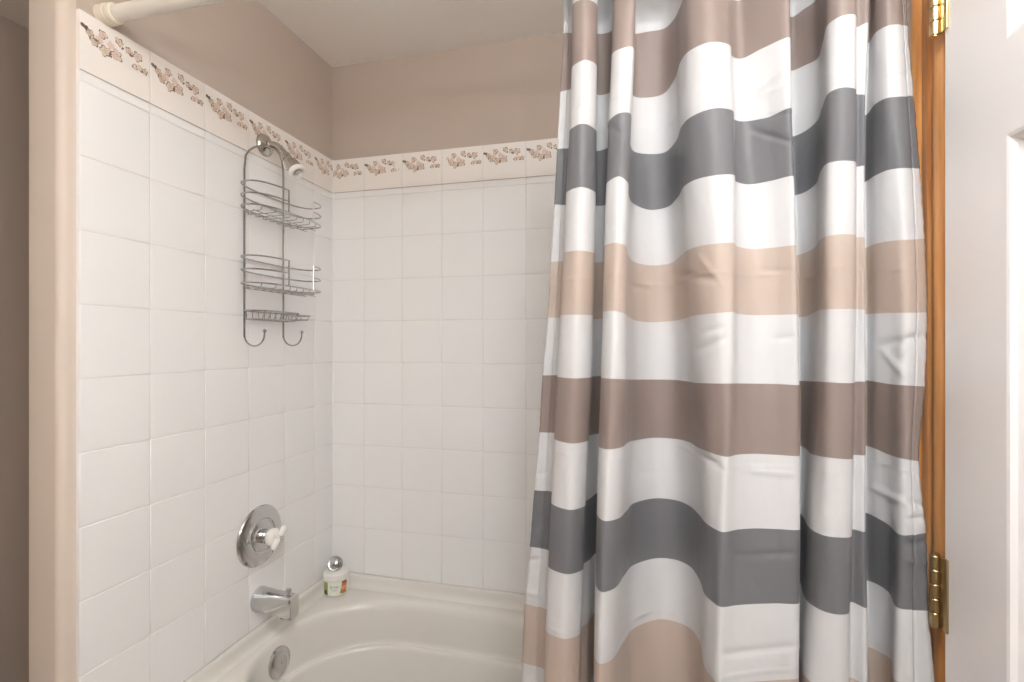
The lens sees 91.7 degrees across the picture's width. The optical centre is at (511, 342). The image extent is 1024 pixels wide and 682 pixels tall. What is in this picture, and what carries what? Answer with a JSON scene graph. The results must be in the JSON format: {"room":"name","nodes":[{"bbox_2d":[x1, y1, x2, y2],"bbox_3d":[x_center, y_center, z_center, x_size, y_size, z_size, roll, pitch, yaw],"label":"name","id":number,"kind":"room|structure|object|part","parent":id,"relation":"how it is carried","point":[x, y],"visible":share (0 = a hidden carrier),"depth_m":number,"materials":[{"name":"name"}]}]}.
{"room":"bathroom","nodes":[
{"label":"bathroom","id":0,"kind":"room"},
{"bbox_2d":[0,15,28,681],"bbox_3d":[-1.815,0.186,0.985,0.100,2.438,2.271,0,0,14],"label":"wall","id":1,"kind":"structure","parent":0,"point":[14,38],"depth_m":1.60,"materials":[{"name":"beige paint"}]},
{"bbox_2d":[29,0,332,681],"bbox_3d":[-0.829,0.186,1.440,0.105,2.438,0.911,0,0,14],"label":"wall","id":2,"kind":"structure","parent":0,"point":[156,429],"depth_m":1.21,"materials":[{"name":"white tile"}]},
{"bbox_2d":[93,0,226,26],"bbox_3d":[-0.131,-0.700,0.880,1.540,0.043,0.043,0,0,14],"label":"curtain rod","id":3,"kind":"object","parent":2,"relation":"attached to","point":[111,14],"visible":1,"depth_m":1.03,"materials":[{"name":"white metal"}]},
{"bbox_2d":[521,0,933,681],"bbox_3d":[0.296,0.172,0.797,0.641,1.783,0.235,0,0,14],"label":"shower curtain","id":4,"kind":"object","parent":3,"relation":"hanging from","point":[727,488],"visible":1,"depth_m":0.77,"materials":[{"name":"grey fabric"}]},
{"bbox_2d":[236,504,286,567],"bbox_3d":[-0.721,0.582,1.487,0.084,0.179,0.179,0,0,14],"label":"shower valve","id":5,"kind":"object","parent":2,"relation":"attached to","point":[261,532],"visible":1,"depth_m":1.47,"materials":[{"name":"silver metal"}]},
{"bbox_3d":[-0.706,0.582,1.484,0.046,0.060,0.062,0,0,14],"label":"handle","id":6,"kind":"part","parent":5,"relation":"part of","materials":[{"name":"white plastic"}]},
{"bbox_2d":[250,586,298,620],"bbox_3d":[-0.701,0.772,1.480,0.126,0.086,0.070,0,0,14],"label":"tub spout","id":7,"kind":"object","parent":2,"relation":"attached to","point":[282,604],"visible":1,"depth_m":1.46,"materials":[{"name":"silver metal"}]},
{"bbox_2d":[256,134,304,178],"bbox_3d":[-0.689,-0.562,1.499,0.140,0.143,0.067,0,0,14],"label":"shower","id":8,"kind":"object","parent":2,"relation":"attached to","point":[294,168],"visible":0.98,"depth_m":1.49,"materials":[{"name":"silver metal"}]},
{"bbox_3d":[-0.708,-0.583,1.504,0.072,0.057,0.021,0,0,14],"label":"arm","id":9,"kind":"part","parent":8,"relation":"part of","materials":[{"name":"silver metal"}]},
{"bbox_2d":[240,145,320,346],"bbox_3d":[-0.696,-0.289,1.516,0.112,0.604,0.305,0,0,14],"label":"shower caddy","id":10,"kind":"object","parent":8,"relation":"hanging from","point":[282,291],"visible":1,"depth_m":1.48,"materials":[{"name":"silver metal"}]},
{"bbox_3d":[-0.738,-0.303,1.508,0.034,0.576,0.169,0,0,14],"label":"frame","id":11,"kind":"part","parent":10,"relation":"part of","materials":[{"name":"silver metal"}]},
{"bbox_3d":[-0.709,-0.078,1.525,0.076,0.028,0.264,0,0,14],"label":"soap dish","id":12,"kind":"part","parent":10,"relation":"part of","materials":[{"name":"silver metal"}]},
{"bbox_2d":[240,254,320,296],"bbox_3d":[-0.695,-0.196,1.516,0.110,0.092,0.305,0,0,14],"label":"basket","id":13,"kind":"object","parent":10,"relation":"on","point":[253,287],"depth_m":1.47,"materials":[{"name":"silver metal"}]},
{"bbox_2d":[240,179,320,231],"bbox_3d":[-0.695,-0.407,1.516,0.110,0.082,0.305,0,0,14],"label":"basket","id":14,"kind":"object","parent":10,"relation":"on","point":[282,210],"depth_m":1.47,"materials":[{"name":"silver metal"}]},
{"bbox_2d":[0,0,563,67],"bbox_3d":[-0.604,-1.083,0.678,2.600,0.100,2.463,0,0,14],"label":"ceiling","id":15,"kind":"structure","parent":0,"point":[341,32],"depth_m":1.61,"materials":[{"name":"white paint"}]},
{"bbox_2d":[332,33,562,593],"bbox_3d":[-0.317,0.186,1.827,2.600,2.438,0.112,0,0,14],"label":"wall","id":16,"kind":"structure","parent":0,"point":[444,162],"depth_m":1.76,"materials":[{"name":"white tile"}]},
{"bbox_2d":[907,0,909,47],"bbox_3d":[0.596,0.186,0.382,0.129,2.438,2.271,0,0,14],"label":"wall","id":17,"kind":"structure","parent":0,"point":[908,1],"depth_m":0.79,"materials":[{"name":"beige paint"}]},
{"bbox_2d":[910,0,944,681],"bbox_3d":[0.566,0.325,0.278,0.137,2.160,0.992,0,0,14],"label":"door frame","id":18,"kind":"structure","parent":17,"relation":"attached to","point":[927,55],"depth_m":0.72,"materials":[{"name":"brown wood"}]},
{"bbox_2d":[929,0,1023,681],"bbox_3d":[0.479,0.379,0.310,0.104,2.028,0.797,0,0,14],"label":"door","id":19,"kind":"structure","parent":17,"relation":"in","point":[976,592],"depth_m":0.60,"materials":[{"name":"white paint"}]},
{"bbox_3d":[-0.612,1.445,0.684,2.380,0.080,2.271,0,0,14],"label":"floor","id":20,"kind":"structure","parent":0,"visible":0},
{"bbox_2d":[184,572,524,681],"bbox_3d":[-0.016,1.129,1.320,1.532,0.552,0.732,0,0,14],"label":"bathtub","id":21,"kind":"object","parent":20,"relation":"on","point":[382,629],"visible":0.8,"depth_m":1.65,"materials":[{"name":"white ceramic"}]},
{"bbox_3d":[-0.702,0.966,1.500,0.023,0.088,0.088,0,0,14],"label":"overflow plate","id":22,"kind":"part","parent":21,"relation":"part of","materials":[{"name":"silver metal"}]},
{"bbox_2d":[323,566,348,596],"bbox_3d":[-0.630,0.856,1.781,0.086,0.078,0.086,0,0,14],"label":"jar","id":23,"kind":"object","parent":21,"relation":"on","point":[336,583],"visible":0.95,"depth_m":1.75,"materials":[{"name":"white plastic"}]},
{"bbox_2d":[328,556,342,571],"bbox_3d":[-0.631,0.792,1.780,0.050,0.049,0.036,0,0,14],"label":"drain stopper","id":24,"kind":"object","parent":23,"relation":"on","point":[335,563],"visible":1,"depth_m":1.77,"materials":[{"name":"silver metal"}]},
{"bbox_3d":[-0.630,0.828,1.781,0.086,0.022,0.086,0,0,14],"label":"lid","id":25,"kind":"part","parent":23,"relation":"part of","materials":[{"name":"white plastic"}]}
]}

